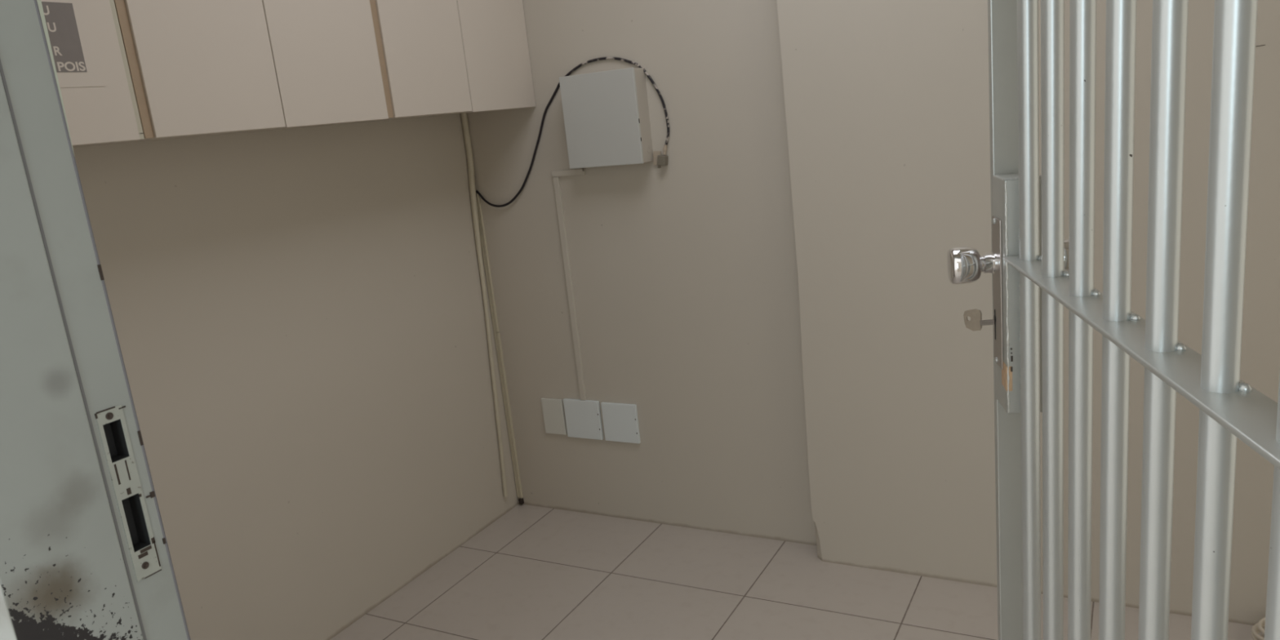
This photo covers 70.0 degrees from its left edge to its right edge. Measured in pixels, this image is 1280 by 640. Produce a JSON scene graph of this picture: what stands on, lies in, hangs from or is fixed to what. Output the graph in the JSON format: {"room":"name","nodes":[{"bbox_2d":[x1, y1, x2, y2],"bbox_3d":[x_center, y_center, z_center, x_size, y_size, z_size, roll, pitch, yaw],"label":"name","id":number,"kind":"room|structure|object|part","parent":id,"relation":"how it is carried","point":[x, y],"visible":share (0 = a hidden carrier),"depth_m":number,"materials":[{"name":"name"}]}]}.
{"room":"storage room","nodes":[
{"label":"storage room","id":0,"kind":"room"},
{"bbox_2d":[72,113,519,639],"bbox_3d":[-1.136,-0.355,2.311,0.120,2.700,2.318,1,15,29],"label":"wall","id":1,"kind":"structure","parent":0,"point":[299,315],"depth_m":2.56,"materials":[{"name":"paint"}]},
{"bbox_2d":[59,0,144,146],"bbox_3d":[-1.309,-0.622,1.542,0.303,0.700,0.657,1,15,29],"label":"upper cabinet","id":2,"kind":"object","parent":1,"relation":"attached to","point":[108,113],"visible":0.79,"depth_m":1.75,"materials":[{"name":"white laminate"}]},
{"bbox_2d":[40,0,105,87],"bbox_3d":[-1.087,-0.535,1.633,0.001,0.235,0.216,1,15,29],"label":"paper notice","id":3,"kind":"object","parent":2,"relation":"attached to","point":[68,24],"visible":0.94,"depth_m":1.70,"materials":[{"name":"beige paper"}]},
{"bbox_3d":[-1.076,-0.512,1.653,0.001,0.125,0.128,1,15,29],"label":"printed panel","id":4,"kind":"part","parent":3,"relation":"part of","materials":[{"name":"grey paper"}]},
{"bbox_2d":[72,0,388,147],"bbox_3d":[-0.993,-0.789,2.114,0.303,0.700,0.690,1,15,29],"label":"upper cabinet","id":5,"kind":"object","parent":1,"relation":"attached to","point":[197,68],"visible":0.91,"depth_m":2.03,"materials":[{"name":"white laminate"}]},
{"bbox_3d":[-0.942,-0.747,1.909,0.016,0.698,0.328,1,15,29],"label":"door","id":6,"kind":"part","parent":5,"relation":"part of","materials":[{"name":"white laminate"}]},
{"bbox_3d":[-0.785,-0.829,2.193,0.016,0.700,0.338,1,15,29],"label":"door","id":7,"kind":"part","parent":5,"relation":"part of","materials":[{"name":"white laminate"}]},
{"bbox_2d":[316,0,535,126],"bbox_3d":[-0.670,-0.958,2.699,0.303,0.702,0.684,1,15,29],"label":"upper cabinet","id":8,"kind":"object","parent":1,"relation":"attached to","point":[437,57],"visible":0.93,"depth_m":2.63,"materials":[{"name":"white laminate"}]},
{"bbox_3d":[-0.617,-0.918,2.498,0.016,0.698,0.328,1,15,29],"label":"door","id":9,"kind":"part","parent":8,"relation":"part of","materials":[{"name":"white laminate"}]},
{"bbox_3d":[-0.461,-0.999,2.780,0.016,0.701,0.330,1,15,29],"label":"door","id":10,"kind":"part","parent":8,"relation":"part of","materials":[{"name":"white laminate"}]},
{"bbox_2d":[460,113,507,497],"bbox_3d":[-0.584,-0.365,3.174,0.021,2.083,0.091,1,15,29],"label":"conduit","id":11,"kind":"object","parent":1,"relation":"attached to","point":[464,116],"visible":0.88,"depth_m":3.23,"materials":[{"name":"beige plastic"}]},
{"bbox_2d":[466,0,816,545],"bbox_3d":[0.923,-0.594,2.400,3.401,2.700,0.120,1,15,29],"label":"wall","id":12,"kind":"structure","parent":0,"point":[684,271],"depth_m":2.94,"materials":[{"name":"paint"}]},
{"bbox_2d":[475,193,524,504],"bbox_3d":[-0.511,0.126,3.321,0.022,1.172,0.016,1,15,29],"label":"corner raceway","id":13,"kind":"object","parent":12,"relation":"attached to","point":[482,235],"visible":1,"depth_m":3.32,"materials":[{"name":"beige plastic"}]},
{"bbox_2d":[541,398,567,435],"bbox_3d":[-0.309,0.346,3.278,0.090,0.132,0.009,1,15,29],"label":"blank cover plate","id":14,"kind":"object","parent":12,"relation":"attached to","point":[553,409],"visible":1,"depth_m":3.27,"materials":[{"name":"plastic"}]},
{"bbox_2d":[551,168,586,399],"bbox_3d":[-0.194,-0.106,3.082,0.125,0.797,0.011,1,15,29],"label":"cable raceway","id":15,"kind":"object","parent":12,"relation":"attached to","point":[575,171],"visible":1,"depth_m":3.09,"materials":[{"name":"beige paint"}]},
{"bbox_2d":[563,398,603,439],"bbox_3d":[-0.200,0.349,3.217,0.144,0.142,0.012,1,15,29],"label":"blank cover plate","id":16,"kind":"object","parent":12,"relation":"attached to","point":[583,417],"visible":1,"depth_m":3.21,"materials":[{"name":"white plastic"}]},
{"bbox_2d":[559,67,653,171],"bbox_3d":[-0.103,-0.618,2.843,0.266,0.297,0.078,1,15,29],"label":"electrical box","id":17,"kind":"object","parent":12,"relation":"attached to","point":[606,113],"visible":1,"depth_m":2.80,"materials":[{"name":"beige paint"}]},
{"bbox_2d":[475,57,669,207],"bbox_3d":[-0.255,-0.600,2.961,0.773,0.446,0.028,1,15,29],"label":"cable","id":18,"kind":"object","parent":17,"relation":"hanging from","point":[660,160],"visible":0.98,"depth_m":2.83,"materials":[{"name":"rubber"}]},
{"bbox_2d":[600,402,640,443],"bbox_3d":[-0.067,0.354,3.144,0.136,0.139,0.012,1,15,29],"label":"blank cover plate","id":19,"kind":"object","parent":12,"relation":"attached to","point":[620,420],"visible":1,"depth_m":3.14,"materials":[{"name":"white plastic"}]},
{"bbox_2d":[330,503,1264,639],"bbox_3d":[-0.373,1.532,0.107,3.641,0.120,6.275,1,15,29],"label":"floor","id":20,"kind":"structure","parent":0,"point":[534,572],"depth_m":2.71,"materials":[{"name":"tile"}]},
{"bbox_2d":[1251,617,1265,639],"bbox_3d":[1.668,0.758,2.091,0.448,0.066,0.159,1,15,29],"label":"coiled cord","id":21,"kind":"object","parent":20,"relation":"on","point":[1258,628],"visible":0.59,"depth_m":2.19,"materials":[{"name":"beige plastic"}]},
{"bbox_2d":[777,0,1279,625],"bbox_3d":[1.389,-0.557,2.028,2.226,2.700,0.093,1,15,29],"label":"wall","id":22,"kind":"structure","parent":0,"point":[886,102],"depth_m":2.42,"materials":[{"name":"paint"}]},
{"bbox_3d":[-0.100,-0.055,0.546,3.641,2.700,0.138,1,15,29],"label":"wall","id":23,"kind":"structure","parent":0,"visible":0},
{"bbox_2d":[0,0,191,639],"bbox_3d":[-0.062,0.206,0.609,1.145,2.160,0.159,1,15,29],"label":"door frame","id":24,"kind":"structure","parent":23,"relation":"in","point":[85,554],"depth_m":0.83,"materials":[{"name":"grey paint"}]},
{"bbox_3d":[-0.503,0.172,0.900,0.001,0.177,0.026,1,15,29],"label":"strike plate","id":25,"kind":"part","parent":24,"relation":"part of","materials":[{"name":"paint"}]},
{"bbox_2d":[946,0,1279,639],"bbox_3d":[0.471,0.111,0.881,0.182,2.091,0.950,-4,13,10],"label":"gate","id":26,"kind":"object","parent":24,"relation":"attached to","point":[1036,272],"visible":1,"depth_m":0.91,"materials":[{"name":"silver metal"}]},
{"bbox_3d":[0.469,-0.078,1.292,0.062,0.054,0.054,-4,13,10],"label":"knob","id":27,"kind":"part","parent":26,"relation":"part of","materials":[{"name":"silver metal"}]},
{"bbox_2d":[963,308,995,330],"bbox_3d":[0.487,0.002,1.320,0.014,0.033,0.048,-17,17,-40],"label":"key","id":28,"kind":"object","parent":26,"relation":"in","point":[976,322],"visible":1,"depth_m":1.33,"materials":[{"name":"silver metal"}]},
{"bbox_3d":[0.497,0.004,1.308,0.020,0.008,0.004,-4,13,10],"label":"blade","id":29,"kind":"part","parent":28,"relation":"part of","materials":[{"name":"silver metal"}]},
{"bbox_3d":[0.584,-0.086,1.272,0.067,0.052,0.052,-4,13,10],"label":"knob","id":30,"kind":"part","parent":26,"relation":"part of","materials":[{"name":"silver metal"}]}
]}

